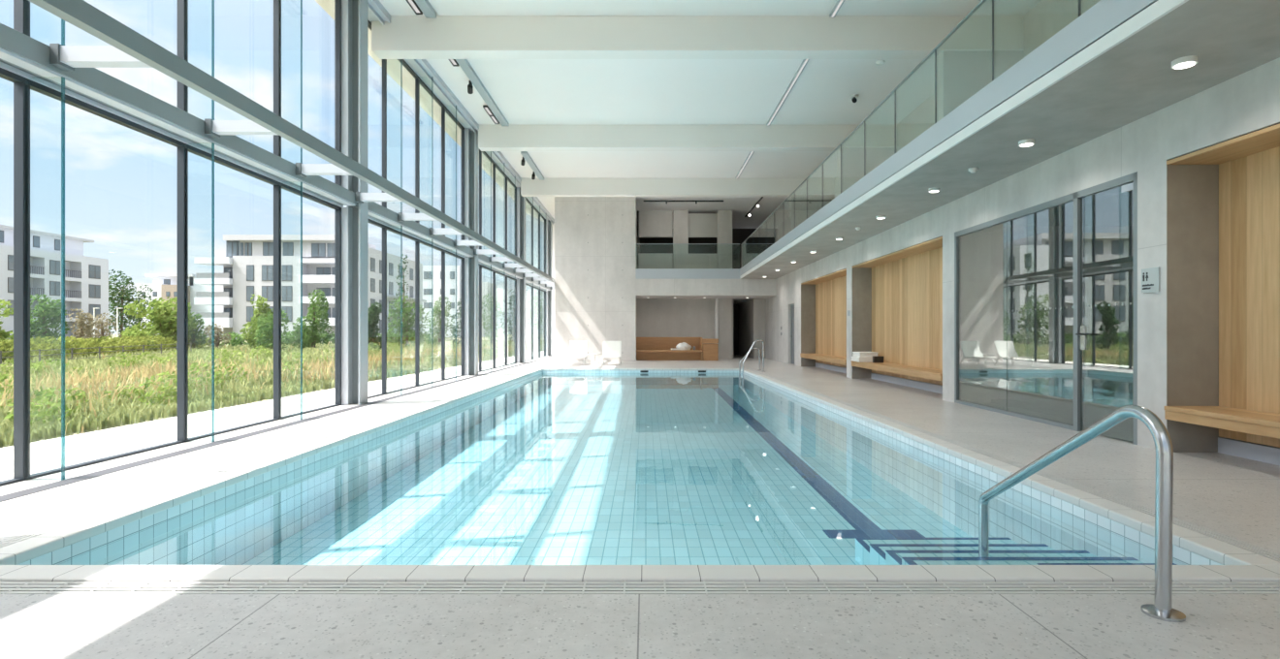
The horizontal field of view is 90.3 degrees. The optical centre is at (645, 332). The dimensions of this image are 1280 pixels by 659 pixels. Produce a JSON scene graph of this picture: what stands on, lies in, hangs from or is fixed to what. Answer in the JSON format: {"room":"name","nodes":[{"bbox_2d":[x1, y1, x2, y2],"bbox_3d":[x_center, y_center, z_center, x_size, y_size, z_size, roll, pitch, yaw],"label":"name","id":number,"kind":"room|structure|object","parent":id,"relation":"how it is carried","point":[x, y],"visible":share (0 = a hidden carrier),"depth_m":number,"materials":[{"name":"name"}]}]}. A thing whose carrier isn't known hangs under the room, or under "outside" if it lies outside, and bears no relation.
{"room":"indoor swimming pool","nodes":[
{"label":"indoor swimming pool","id":0,"kind":"room"},
{"bbox_2d":[545,223,554,355],"bbox_3d":[-4.515,-2.285,33.100,1.370,6.970,0.200,0,0,0],"label":"wall","id":1,"kind":"structure","parent":0,"point":[554,223],"depth_m":33.00,"materials":[{"name":"white paint"}]},
{"bbox_2d":[315,0,543,223],"bbox_3d":[-5.755,-6.260,14.750,1.290,1.080,39.500,0,0,0],"label":"trim","id":2,"kind":"structure","parent":1,"relation":"attached to","point":[396,70],"depth_m":16.89,"materials":[{"name":"white paint"}]},
{"bbox_2d":[368,0,554,224],"bbox_3d":[-4.875,-5.700,14.500,0.470,0.200,37.000,0,0,0],"label":"trim","id":3,"kind":"structure","parent":1,"relation":"attached to","point":[377,12],"depth_m":15.46,"materials":[{"name":"silver metal"}]},
{"bbox_2d":[554,196,637,360],"bbox_3d":[-2.130,-2.285,30.000,3.400,6.970,6.400,0,0,0],"label":"wall","id":4,"kind":"structure","parent":0,"point":[595,238],"depth_m":26.80,"materials":[{"name":"concrete"}]},
{"bbox_2d":[635,268,739,279],"bbox_3d":[1.770,-2.470,26.840,4.400,0.420,0.120,0,0,0],"label":"trim","id":5,"kind":"structure","parent":4,"relation":"attached to","point":[640,273],"depth_m":26.78,"materials":[{"name":"grey paint"}]},
{"bbox_2d":[635,243,739,244],"bbox_3d":[1.770,-3.152,26.840,4.400,1.185,0.040,0,0,0],"label":"handrail","id":6,"kind":"object","parent":4,"relation":"attached to","point":[635,243],"visible":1,"depth_m":26.82,"materials":[{"name":"grey metal"}]},
{"bbox_2d":[0,354,1279,658],"bbox_3d":[0.720,1.350,15.250,11.760,0.300,38.500,0,0,0],"label":"floor","id":7,"kind":"structure","parent":0,"point":[1235,497],"depth_m":2.74,"materials":[{"name":"tile"}]},
{"bbox_2d":[0,67,349,486],"bbox_3d":[-4.916,-0.435,6.960,0.388,3.270,7.220,0,0,0],"label":"window","id":8,"kind":"structure","parent":7,"relation":"on","point":[22,85],"depth_m":6.93,"materials":[{"name":"silver metal"}]},
{"bbox_2d":[0,355,554,502],"bbox_3d":[-4.640,1.198,18.000,0.160,0.004,30.000,0,0,0],"label":"channel","id":9,"kind":"object","parent":7,"relation":"on","point":[47,487],"visible":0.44,"depth_m":6.42,"materials":[{"name":"grey metal"}]},
{"bbox_2d":[347,0,368,405],"bbox_3d":[-4.850,-2.250,10.720,0.220,6.900,0.300,0,0,0],"label":"steel column","id":10,"kind":"structure","parent":7,"relation":"on","point":[358,9],"depth_m":10.68,"materials":[{"name":"grey metal"}]},
{"bbox_2d":[0,22,357,207],"bbox_3d":[-4.945,-2.185,6.960,0.350,0.240,7.160,0,0,0],"label":"beam","id":11,"kind":"structure","parent":10,"relation":"attached to","point":[21,54],"depth_m":6.17,"materials":[{"name":"grey metal"}]},
{"bbox_2d":[13,0,554,289],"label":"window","id":12,"kind":"structure","parent":11,"relation":"on","point":[21,8],"depth_m":6.93,"materials":[{"name":"silver metal"}]},
{"bbox_2d":[368,219,469,398],"bbox_3d":[-4.916,-0.435,14.300,0.388,3.270,6.860,0,0,0],"label":"window","id":13,"kind":"structure","parent":7,"relation":"on","point":[464,261],"depth_m":14.14,"materials":[{"name":"silver metal"}]},
{"bbox_2d":[467,128,478,375],"bbox_3d":[-4.850,-2.250,17.880,0.220,6.900,0.300,0,0,0],"label":"steel column","id":14,"kind":"structure","parent":7,"relation":"on","point":[473,136],"depth_m":17.87,"materials":[{"name":"grey metal"}]},
{"bbox_2d":[346,201,474,257],"bbox_3d":[-4.945,-2.185,14.300,0.350,0.240,6.800,0,0,0],"label":"beam","id":15,"kind":"structure","parent":14,"relation":"attached to","point":[378,213],"depth_m":13.25,"materials":[{"name":"grey paint"}]},
{"bbox_2d":[368,20,469,247],"bbox_3d":[-4.916,-3.970,14.300,0.388,3.400,6.860,0,0,0],"label":"window","id":16,"kind":"structure","parent":15,"relation":"on","point":[464,131],"depth_m":14.86,"materials":[{"name":"silver metal"}]},
{"bbox_2d":[465,255,523,279],"bbox_3d":[-4.945,-2.185,21.460,0.350,0.240,6.800,0,0,0],"label":"beam","id":17,"kind":"structure","parent":14,"relation":"attached to","point":[483,260],"depth_m":20.84,"materials":[{"name":"grey paint"}]},
{"bbox_2d":[479,149,519,268],"bbox_3d":[-4.916,-3.970,21.460,0.388,3.400,6.860,0,0,0],"label":"window","id":18,"kind":"structure","parent":17,"relation":"on","point":[517,189],"depth_m":21.86,"materials":[{"name":"silver metal"}]},
{"bbox_2d":[478,263,519,372],"bbox_3d":[-4.916,-0.435,21.460,0.388,3.270,6.860,0,0,0],"label":"window","id":19,"kind":"structure","parent":7,"relation":"on","point":[517,281],"depth_m":21.32,"materials":[{"name":"silver metal"}]},
{"bbox_2d":[519,188,525,363],"bbox_3d":[-4.850,-2.250,25.040,0.220,6.900,0.300,0,0,0],"label":"steel column","id":20,"kind":"structure","parent":7,"relation":"on","point":[522,199],"depth_m":25.01,"materials":[{"name":"grey metal"}]},
{"bbox_2d":[517,277,550,291],"bbox_3d":[-4.945,-2.185,28.620,0.350,0.240,6.800,0,0,0],"label":"beam","id":21,"kind":"structure","parent":20,"relation":"attached to","point":[528,281],"depth_m":28.33,"materials":[{"name":"grey paint"}]},
{"bbox_2d":[525,197,547,274],"bbox_3d":[-4.916,-3.970,28.620,0.388,3.400,6.860,0,0,0],"label":"window","id":22,"kind":"structure","parent":21,"relation":"on","point":[527,200],"depth_m":30.20,"materials":[{"name":"silver metal"}]},
{"bbox_2d":[525,283,547,360],"bbox_3d":[-4.916,-0.435,28.620,0.388,3.270,6.860,0,0,0],"label":"window","id":23,"kind":"structure","parent":7,"relation":"on","point":[532,287],"depth_m":30.20,"materials":[{"name":"silver metal"}]},
{"bbox_2d":[546,220,552,356],"bbox_3d":[-4.850,-2.250,32.200,0.220,6.900,0.300,0,0,0],"label":"steel column","id":24,"kind":"structure","parent":7,"relation":"on","point":[550,223],"depth_m":32.19,"materials":[{"name":"grey metal"}]},
{"bbox_2d":[564,341,587,365],"bbox_3d":[-2.586,0.768,23.745,0.696,0.887,1.422,0,0,0],"label":"sun lounger","id":25,"kind":"object","parent":7,"relation":"on","point":[578,349],"visible":0.98,"depth_m":24.21,"materials":[{"name":"white plastic"}]},
{"bbox_2d":[601,341,621,365],"bbox_3d":[-1.284,0.768,23.745,0.696,0.887,1.422,0,0,0],"label":"sun lounger","id":26,"kind":"object","parent":7,"relation":"on","point":[611,349],"visible":0.98,"depth_m":24.24,"materials":[{"name":"white plastic"}]},
{"bbox_2d":[0,368,1279,594],"bbox_3d":[-0.142,1.613,12.025,7.144,0.854,18.210,0,0,0],"label":"swimming pool","id":27,"kind":"object","parent":7,"relation":"in","point":[332,514],"visible":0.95,"depth_m":5.63,"materials":[{"name":"teal tile"}]},
{"bbox_2d":[738,339,765,376],"bbox_3d":[3.300,1.058,19.825,0.720,1.684,0.770,0,0,0],"label":"pool ladder","id":28,"kind":"object","parent":27,"relation":"attached to","point":[752,348],"visible":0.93,"depth_m":19.50,"materials":[{"name":"silver metal"}]},
{"bbox_2d":[636,337,702,360],"bbox_3d":[0.990,0.700,27.425,2.820,1.000,0.750,0,0,0],"label":"bench","id":29,"kind":"object","parent":7,"relation":"on","point":[647,348],"visible":0.98,"depth_m":27.35,"materials":[{"name":"brown wood"}]},
{"bbox_2d":[675,342,691,350],"bbox_3d":[1.634,0.587,27.350,0.535,0.345,0.531,0,0,43],"label":"towel","id":30,"kind":"object","parent":29,"relation":"on","point":[682,346],"visible":0.9,"depth_m":27.20,"materials":[{"name":"white fabric"}]},
{"bbox_2d":[702,338,718,360],"bbox_3d":[2.750,0.735,27.450,0.680,0.930,0.720,0,0,0],"label":"base cabinet","id":31,"kind":"object","parent":7,"relation":"on","point":[710,346],"visible":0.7,"depth_m":27.10,"materials":[{"name":"brown wood"}]},
{"bbox_2d":[714,298,717,338],"bbox_3d":[3.255,-0.180,29.350,0.110,2.760,0.300,0,0,0],"label":"post","id":32,"kind":"object","parent":7,"relation":"on","point":[716,300],"visible":0.5,"depth_m":29.20,"materials":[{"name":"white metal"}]},
{"bbox_2d":[978,405,1185,622],"bbox_3d":[2.200,0.933,3.422,0.150,1.214,1.575,0,0,0],"label":"handrail","id":33,"kind":"object","parent":7,"relation":"on","point":[1162,610],"visible":0.93,"depth_m":2.72,"materials":[{"name":"silver metal"}]},
{"bbox_2d":[637,210,732,268],"bbox_3d":[1.825,-4.215,30.225,4.510,3.110,0.350,0,0,0],"label":"wall","id":34,"kind":"structure","parent":0,"point":[674,224],"depth_m":30.20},
{"bbox_2d":[688,213,717,237],"bbox_3d":[2.715,-5.085,30.255,1.430,1.130,0.070,0,0,0],"label":"slatted panel","id":35,"kind":"object","parent":34,"relation":"attached to","point":[700,225],"visible":1,"depth_m":30.22,"materials":[{"name":"beige wood"}]},
{"bbox_2d":[636,298,765,358],"bbox_3d":[2.985,-0.180,31.850,6.830,2.760,5.100,0,0,0],"label":"wall","id":36,"kind":"structure","parent":0,"point":[655,317],"depth_m":29.50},
{"bbox_2d":[635,279,776,303],"bbox_3d":[3.534,-1.910,31.400,7.927,0.700,9.200,0,0,0],"label":"trim","id":37,"kind":"structure","parent":36,"relation":"attached to","point":[740,291],"depth_m":26.80,"materials":[{"name":"paint"}]},
{"bbox_2d":[733,303,738,354],"bbox_3d":[4.525,-0.180,34.314,0.950,2.760,0.172,0,0,0],"label":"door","id":38,"kind":"structure","parent":36,"relation":"in","point":[735,305],"depth_m":34.30,"materials":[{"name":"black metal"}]},
{"bbox_2d":[637,210,777,268],"bbox_3d":[3.485,-4.215,32.900,7.830,3.110,5.400,0,0,0],"label":"wall","id":39,"kind":"structure","parent":0,"point":[763,239],"depth_m":35.40,"materials":[{"name":"black paint"}]},
{"bbox_2d":[379,0,1041,228],"bbox_3d":[1.470,-5.895,15.950,12.260,0.250,40.100,0,0,0],"label":"ceiling","id":40,"kind":"structure","parent":0,"point":[526,91],"depth_m":15.38,"materials":[{"name":"white paint"}]},
{"bbox_2d":[406,0,436,17],"bbox_3d":[-3.935,-5.715,10.250,0.310,0.109,2.500,0,0,0],"label":"track light","id":41,"kind":"object","parent":40,"relation":"attached to","point":[419,7],"visible":1,"depth_m":11.16,"materials":[{"name":"grey paint"}]},
{"bbox_2d":[408,0,419,12],"bbox_3d":[-4.030,-5.695,10.675,0.080,0.030,1.290,0,0,0],"label":"diffuser","id":42,"kind":"object","parent":41,"relation":"attached to","point":[413,4],"depth_m":11.07,"materials":[{"name":"white plastic"}]},
{"bbox_2d":[448,59,508,126],"bbox_3d":[-3.939,-5.622,14.775,0.318,0.293,5.550,0,0,0],"label":"track light","id":43,"kind":"object","parent":40,"relation":"attached to","point":[492,109],"visible":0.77,"depth_m":14.90,"materials":[{"name":"grey paint"}]},
{"bbox_2d":[484,107,497,123],"bbox_3d":[-4.030,-5.695,16.650,0.080,0.030,1.240,0,0,0],"label":"diffuser","id":44,"kind":"object","parent":43,"relation":"attached to","point":[489,111],"depth_m":16.57,"materials":[{"name":"white plastic"}]},
{"bbox_2d":[520,151,543,180],"bbox_3d":[-3.939,-5.622,21.950,0.318,0.293,3.500,0,0,0],"label":"track light","id":45,"kind":"object","parent":40,"relation":"attached to","point":[526,155],"visible":0.98,"depth_m":21.69,"materials":[{"name":"grey paint"}]},
{"bbox_2d":[520,178,834,196],"bbox_3d":[1.370,-5.452,23.955,12.060,0.635,0.370,0,0,0],"label":"ceiling beam","id":46,"kind":"structure","parent":40,"relation":"attached to","point":[548,187],"depth_m":23.77,"materials":[{"name":"white paint"}]},
{"bbox_2d":[643,200,723,203],"bbox_3d":[1.650,-5.700,27.870,3.500,0.140,0.060,0,0,0],"label":"ceiling track","id":47,"kind":"object","parent":40,"relation":"attached to","point":[644,201],"visible":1,"depth_m":27.85,"materials":[{"name":"black metal"}]},
{"bbox_2d":[478,125,896,151],"bbox_3d":[1.370,-5.452,17.865,12.060,0.635,0.370,0,0,0],"label":"ceiling beam","id":48,"kind":"structure","parent":40,"relation":"attached to","point":[491,138],"depth_m":17.68,"materials":[{"name":"white paint"}]},
{"bbox_2d":[371,15,1023,59],"bbox_3d":[1.200,-5.452,11.785,12.400,0.635,0.370,0,0,0],"label":"ceiling beam","id":49,"kind":"structure","parent":40,"relation":"attached to","point":[406,37],"depth_m":11.60,"materials":[{"name":"white paint"}]},
{"bbox_2d":[735,151,754,179],"bbox_3d":[3.380,-5.740,20.900,0.100,0.056,5.600,0,0,0],"label":"linear light","id":50,"kind":"object","parent":40,"relation":"attached to","point":[751,152],"visible":0.64,"depth_m":21.66,"materials":[{"name":"grey paint"}]},
{"bbox_2d":[766,59,809,126],"bbox_3d":[3.380,-5.740,14.825,0.100,0.056,5.550,0,0,0],"label":"linear light","id":51,"kind":"object","parent":40,"relation":"attached to","point":[802,66],"visible":0.64,"depth_m":15.04,"materials":[{"name":"grey paint"}]},
{"bbox_2d":[829,0,844,17],"bbox_3d":[3.380,-5.740,8.875,0.100,0.056,5.350,0,0,0],"label":"linear light","id":52,"kind":"object","parent":40,"relation":"attached to","point":[838,5],"visible":1,"depth_m":11.25,"materials":[{"name":"grey paint"}]},
{"bbox_2d":[789,194,834,231],"bbox_3d":[6.410,-3.897,23.955,1.980,2.475,0.360,0,0,0],"label":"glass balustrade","id":53,"kind":"structure","parent":0,"point":[797,204],"depth_m":23.78,"materials":[{"name":"clear glass"}]},
{"bbox_2d":[836,147,896,196],"bbox_3d":[6.410,-3.897,17.865,1.980,2.475,0.360,0,0,0],"label":"wall","id":54,"kind":"structure","parent":0,"point":[852,158],"depth_m":17.69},
{"bbox_2d":[777,0,1100,240],"bbox_3d":[6.980,-4.115,15.306,0.100,3.510,38.800,0,0,1],"label":"wall","id":55,"kind":"structure","parent":0,"point":[1046,18],"depth_m":11.34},
{"bbox_2d":[936,50,1023,122],"bbox_3d":[6.410,-3.897,11.785,1.980,2.475,0.360,0,0,0],"label":"wall","id":56,"kind":"structure","parent":0,"point":[960,74],"depth_m":11.60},
{"bbox_2d":[742,0,1279,278],"bbox_3d":[5.671,-2.450,11.323,3.770,0.380,30.800,0,0,1],"label":"soffit","id":57,"kind":"object","parent":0,"point":[1134,80],"visible":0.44,"depth_m":6.33,"materials":[{"name":"concrete"}]},
{"bbox_2d":[740,0,1081,267],"bbox_3d":[3.824,-3.132,11.931,0.030,1.145,29.685,0,0,1],"label":"glass balustrade","id":58,"kind":"object","parent":57,"relation":"on","point":[981,2],"visible":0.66,"depth_m":9.53,"materials":[{"name":"grey glass"}]},
{"bbox_2d":[739,0,1188,279],"bbox_3d":[3.771,-2.468,11.364,0.030,0.424,30.830,0,0,1],"label":"fascia","id":59,"kind":"object","parent":57,"relation":"attached to","point":[1107,23],"visible":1,"depth_m":6.53,"materials":[{"name":"white paint"}]},
{"bbox_2d":[1018,138,1034,147],"bbox_3d":[4.493,-2.235,7.519,0.170,0.050,0.170,0,0,0],"label":"recessed light","id":60,"kind":"object","parent":57,"relation":"attached to","point":[1030,142],"visible":1,"depth_m":7.47,"materials":[{"name":"white metal"}]},
{"bbox_2d":[1171,55,1197,69],"bbox_3d":[4.463,-2.235,5.279,0.170,0.050,0.170,0,0,0],"label":"recessed light","id":61,"kind":"object","parent":57,"relation":"attached to","point":[1183,62],"visible":1,"depth_m":5.24,"materials":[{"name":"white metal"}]},
{"bbox_2d":[1173,62,1195,68],"bbox_3d":[4.463,-2.213,5.279,0.136,0.006,0.136,0,0,0],"label":"diffuser","id":62,"kind":"object","parent":61,"relation":"attached to","point":[1176,65],"depth_m":5.27,"materials":[{"name":"white plastic"}]},
{"bbox_2d":[765,57,1279,449],"bbox_3d":[5.642,-0.530,14.674,0.620,3.460,37.500,0,0,1],"label":"wall","id":63,"kind":"structure","parent":0,"point":[1248,102],"depth_m":7.98,"materials":[{"name":"concrete"}]},
{"bbox_2d":[790,303,794,364],"bbox_3d":[5.578,0.060,23.926,0.136,2.280,1.101,0,0,0],"label":"door","id":64,"kind":"structure","parent":63,"relation":"in","point":[791,305],"depth_m":24.21,"materials":[{"name":"grey metal"}]},
{"bbox_2d":[800,268,846,373],"bbox_3d":[5.698,-0.265,19.674,0.604,2.929,5.288,0,0,1],"label":"panel","id":65,"kind":"object","parent":63,"relation":"attached to","point":[831,288],"visible":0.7,"depth_m":20.19,"materials":[{"name":"brown wood"}]},
{"bbox_2d":[800,353,846,365],"bbox_3d":[5.635,0.802,19.675,0.530,0.135,5.284,0,0,1],"label":"bench","id":66,"kind":"object","parent":65,"relation":"attached to","point":[818,357],"visible":0.73,"depth_m":19.23,"materials":[{"name":"brown wood"}]},
{"bbox_2d":[851,235,942,393],"bbox_3d":[5.620,-0.265,13.954,0.604,2.929,5.208,0,0,1],"label":"panel","id":67,"kind":"object","parent":63,"relation":"attached to","point":[907,283],"visible":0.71,"depth_m":14.06,"materials":[{"name":"brown wood"}]},
{"bbox_2d":[850,360,942,381],"bbox_3d":[5.557,0.802,13.955,0.530,0.135,5.204,0,0,1],"label":"bench","id":68,"kind":"object","parent":67,"relation":"attached to","point":[915,371],"visible":0.65,"depth_m":13.23,"materials":[{"name":"brown wood"}]},
{"bbox_2d":[851,356,872,362],"bbox_3d":[5.521,0.674,16.076,0.508,0.120,0.627,0,0,0],"label":"folded towel","id":69,"kind":"object","parent":68,"relation":"on","point":[853,359],"visible":0.65,"depth_m":15.78,"materials":[{"name":"white fabric"}]},
{"bbox_2d":[852,352,878,357],"bbox_3d":[5.531,0.554,16.066,0.468,0.120,0.586,0,0,0],"label":"folded towel","id":70,"kind":"object","parent":69,"relation":"on","point":[855,354],"visible":0.95,"depth_m":15.79,"materials":[{"name":"white fabric"}]},
{"bbox_2d":[872,356,883,362],"bbox_3d":[5.643,0.657,15.474,0.240,0.154,0.100,0,0,0],"label":"soap box","id":71,"kind":"object","parent":68,"relation":"on","point":[875,359],"visible":0.97,"depth_m":15.43,"materials":[{"name":"black plastic"}]},
{"bbox_2d":[800,160,1219,452],"bbox_3d":[5.643,-0.315,11.724,0.696,3.030,21.400,0,0,1],"label":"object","id":72,"kind":"structure","parent":63,"relation":"attached to","point":[1192,190],"depth_m":6.38,"materials":[{"name":"concrete"}]},
{"bbox_2d":[954,171,1137,445],"bbox_3d":[5.261,-0.255,8.839,0.141,2.910,4.140,0,0,1],"label":"glass door frame","id":73,"kind":"structure","parent":63,"relation":"attached to","point":[1129,182],"depth_m":7.74,"materials":[{"name":"grey paint"}]},
{"bbox_2d":[1141,266,1159,292],"bbox_3d":[5.209,-0.540,6.582,0.010,0.250,0.235,0,0,1],"label":"door sign","id":74,"kind":"object","parent":63,"relation":"attached to","point":[1150,277],"visible":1,"depth_m":6.57,"materials":[{"name":"white plastic"}]},
{"bbox_2d":[1166,123,1279,465],"bbox_3d":[5.480,-0.265,3.753,0.604,2.929,5.244,0,0,1],"label":"panel","id":75,"kind":"object","parent":63,"relation":"attached to","point":[1249,164],"visible":1,"depth_m":6.02,"materials":[{"name":"brown wood"}]},
{"bbox_2d":[1164,406,1279,439],"bbox_3d":[5.417,0.802,3.754,0.530,0.135,5.240,0,0,1],"label":"bench","id":76,"kind":"object","parent":75,"relation":"attached to","point":[1264,424],"visible":1,"depth_m":5.76,"materials":[{"name":"brown wood"}]},
{"bbox_2d":[991,191,1133,432],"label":"glass door","id":77,"kind":"structure","parent":0,"point":[1032,262],"depth_m":11.40,"materials":[{"name":"clear glass"}]},
{"label":"outside","id":78,"kind":"structure","parent":0,"visible":0},
{"bbox_2d":[0,334,543,447],"bbox_3d":[-50.000,1.260,180.000,700.000,0.001,480.000,0,0,0],"label":"ground","id":79,"kind":"structure","parent":78,"point":[502,336],"depth_m":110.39,"materials":[{"name":"green plant"}]},
{"bbox_2d":[0,299,13,341],"bbox_3d":[-35.603,-0.310,33.946,3.546,3.208,3.449,0,0,31],"label":"tree","id":80,"kind":"object","parent":79,"relation":"on","point":[4,336],"visible":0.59,"depth_m":34.32,"materials":[{"name":"green plant"}]},
{"bbox_2d":[30,293,70,348],"bbox_3d":[-33.997,-0.468,36.077,2.017,3.469,2.151,0,0,43],"label":"tree","id":81,"kind":"object","parent":79,"relation":"on","point":[45,309],"visible":0.69,"depth_m":35.96,"materials":[{"name":"green plant"}]},
{"bbox_2d":[0,224,108,341],"bbox_3d":[-86.650,-6.475,80.858,9.500,15.350,33.716,0,0,0],"label":"apartment building","id":82,"kind":"structure","parent":79,"relation":"on","point":[59,269],"depth_m":90.14,"materials":[{"name":"white paint"}]},
{"bbox_2d":[66,308,97,340],"bbox_3d":[-40.674,-0.266,45.979,1.630,3.061,1.849,0,0,0],"label":"shrub","id":83,"kind":"object","parent":79,"relation":"on","point":[81,326],"visible":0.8,"depth_m":45.88,"materials":[{"name":"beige plant"}]},
{"bbox_2d":[0,343,191,364],"bbox_3d":[-21.950,0.920,25.000,0.049,0.680,23.291,0,0,-19],"label":"wire fence","id":84,"kind":"object","parent":79,"relation":"on","point":[190,346],"visible":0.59,"depth_m":25.62,"materials":[{"name":"grey metal"}]},
{"bbox_2d":[84,312,119,339],"bbox_3d":[-44.389,-0.211,52.017,2.329,2.956,2.616,0,0,0],"label":"shrub","id":85,"kind":"object","parent":79,"relation":"on","point":[101,325],"visible":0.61,"depth_m":51.96,"materials":[{"name":"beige plant"}]},
{"bbox_2d":[0,335,214,363],"bbox_3d":[-27.499,0.691,31.957,1.966,1.209,35.993,0,0,-21],"label":"hedge","id":86,"kind":"object","parent":79,"relation":"on","point":[7,345],"visible":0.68,"depth_m":29.96,"materials":[{"name":"green plant"}]},
{"bbox_2d":[108,269,144,338],"bbox_3d":[-90.606,-4.859,109.792,6.648,12.251,6.339,0,0,0],"label":"tree","id":87,"kind":"object","parent":79,"relation":"on","point":[121,295],"visible":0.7,"depth_m":109.53,"materials":[{"name":"green plant"}]},
{"bbox_2d":[123,284,153,327],"bbox_3d":[-95.471,-3.971,119.792,4.707,10.472,5.032,0,0,0],"label":"tree","id":88,"kind":"object","parent":79,"relation":"on","point":[150,290],"visible":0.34,"depth_m":119.95,"materials":[{"name":"green plant"}]},
{"bbox_2d":[118,296,197,349],"bbox_3d":[-32.040,-0.533,41.923,4.175,3.723,4.225,0,0,0],"label":"bush","id":89,"kind":"object","parent":79,"relation":"on","point":[160,317],"visible":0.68,"depth_m":41.27,"materials":[{"name":"green plant"}]},
{"bbox_2d":[136,273,223,337],"bbox_3d":[-110.160,-6.421,156.870,19.406,15.241,14.260,0,0,0],"label":"apartment building","id":90,"kind":"structure","parent":79,"relation":"on","point":[164,285],"depth_m":152.93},
{"bbox_2d":[188,312,206,349],"bbox_3d":[-31.242,-0.059,43.884,1.674,2.672,1.416,0,0,-39],"label":"tree","id":91,"kind":"object","parent":79,"relation":"on","point":[202,336],"visible":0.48,"depth_m":43.92,"materials":[{"name":"green plant"}]},
{"bbox_2d":[202,323,231,348],"bbox_3d":[-32.389,0.286,48.042,1.934,1.965,2.165,0,0,0],"label":"shrub","id":92,"kind":"object","parent":79,"relation":"on","point":[216,331],"visible":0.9,"depth_m":47.82,"materials":[{"name":"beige plant"}]},
{"bbox_2d":[0,342,505,425],"bbox_3d":[-14.191,0.890,25.483,13.821,0.706,39.689,0,0,0],"label":"weeds","id":93,"kind":"object","parent":79,"relation":"on","point":[39,396],"visible":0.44,"depth_m":12.70,"materials":[{"name":"green plant"}]},
{"bbox_2d":[239,293,273,349],"bbox_3d":[-26.352,-0.712,43.988,2.329,3.966,2.771,0,0,0],"label":"tree","id":94,"kind":"object","parent":79,"relation":"on","point":[262,309],"visible":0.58,"depth_m":43.38,"materials":[{"name":"green plant"}]},
{"bbox_2d":[254,308,289,350],"bbox_3d":[-23.427,-0.130,39.979,2.002,2.796,1.822,0,0,-27],"label":"tree","id":95,"kind":"object","parent":79,"relation":"on","point":[263,320],"visible":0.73,"depth_m":39.69,"materials":[{"name":"green plant"}]},
{"bbox_2d":[193,234,375,340],"bbox_3d":[-55.814,-6.666,100.600,21.979,15.732,12.800,0,0,0],"label":"apartment building","id":96,"kind":"structure","parent":79,"relation":"on","point":[307,261],"depth_m":95.00,"materials":[{"name":"white paint"}]},
{"bbox_2d":[289,288,334,348],"bbox_3d":[-24.037,-0.946,45.765,2.323,4.424,2.887,0,0,39],"label":"tree","id":97,"kind":"object","parent":79,"relation":"on","point":[313,331],"visible":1,"depth_m":45.59,"materials":[{"name":"green plant"}]},
{"bbox_2d":[215,331,437,347],"bbox_3d":[-28.020,0.572,58.005,19.033,1.492,2.236,0,0,-45],"label":"hedge","id":98,"kind":"object","parent":79,"relation":"on","point":[239,340],"visible":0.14,"depth_m":55.16,"materials":[{"name":"green plant"}]},
{"bbox_2d":[368,301,382,350],"bbox_3d":[-17.132,-0.343,39.974,1.274,3.211,1.248,0,0,36],"label":"tree","id":99,"kind":"object","parent":79,"relation":"on","point":[374,311],"visible":0.87,"depth_m":39.73,"materials":[{"name":"green plant"}]},
{"bbox_2d":[368,247,426,340],"bbox_3d":[-41.500,-5.554,101.323,5.800,13.508,25.876,0,0,0],"label":"apartment building","id":100,"kind":"structure","parent":79,"relation":"on","point":[374,256],"depth_m":100.06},
{"bbox_2d":[392,254,410,344],"bbox_3d":[-21.395,-2.807,55.727,1.666,8.137,1.230,0,0,35],"label":"tree","id":101,"kind":"object","parent":79,"relation":"on","point":[404,269],"visible":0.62,"depth_m":55.74,"materials":[{"name":"green plant"}]},
{"bbox_2d":[386,294,426,347],"bbox_3d":[-18.771,-0.873,50.003,3.034,4.279,2.643,0,0,0],"label":"tree","id":102,"kind":"object","parent":79,"relation":"on","point":[405,309],"visible":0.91,"depth_m":49.71,"materials":[{"name":"green plant"}]},
{"bbox_2d":[423,296,454,346],"bbox_3d":[-17.782,-0.932,55.004,2.642,4.394,2.660,0,0,0],"label":"tree","id":103,"kind":"object","parent":79,"relation":"on","point":[435,310],"visible":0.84,"depth_m":54.84,"materials":[{"name":"green plant"}]},
{"bbox_2d":[422,265,497,337],"bbox_3d":[-51.750,-8.327,176.970,17.595,19.054,14.060,0,0,0],"label":"apartment building","id":104,"kind":"structure","parent":79,"relation":"on","point":[432,274],"depth_m":169.98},
{"bbox_2d":[449,294,483,344],"bbox_3d":[-16.367,-1.278,57.839,3.073,5.087,2.851,0,0,0],"label":"tree","id":105,"kind":"object","parent":79,"relation":"on","point":[459,303],"visible":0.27,"depth_m":57.73,"materials":[{"name":"green plant"}]},
{"bbox_2d":[481,293,503,343],"bbox_3d":[-14.974,-1.285,62.004,2.167,5.097,2.230,0,0,-32],"label":"tree","id":106,"kind":"object","parent":79,"relation":"on","point":[489,328],"visible":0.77,"depth_m":61.93,"materials":[{"name":"green plant"}]},
{"bbox_2d":[500,288,526,342],"bbox_3d":[-14.630,-1.770,70.069,2.976,6.068,3.090,0,0,0],"label":"tree","id":107,"kind":"object","parent":79,"relation":"on","point":[512,337],"visible":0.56,"depth_m":69.93,"materials":[{"name":"green plant"}]},
{"bbox_2d":[525,291,543,340],"bbox_3d":[-12.722,-1.786,76.051,3.196,6.103,3.446,0,0,26],"label":"tree","id":108,"kind":"object","parent":79,"relation":"on","point":[535,296],"visible":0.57,"depth_m":75.60,"materials":[{"name":"green plant"}]},
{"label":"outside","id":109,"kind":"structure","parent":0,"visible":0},
{"bbox_2d":[0,351,543,481],"bbox_3d":[-5.980,1.340,26.000,1.740,0.220,68.000,0,0,0],"label":"terrace","id":110,"kind":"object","parent":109,"point":[56,453],"visible":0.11,"depth_m":8.12,"materials":[{"name":"white concrete"}]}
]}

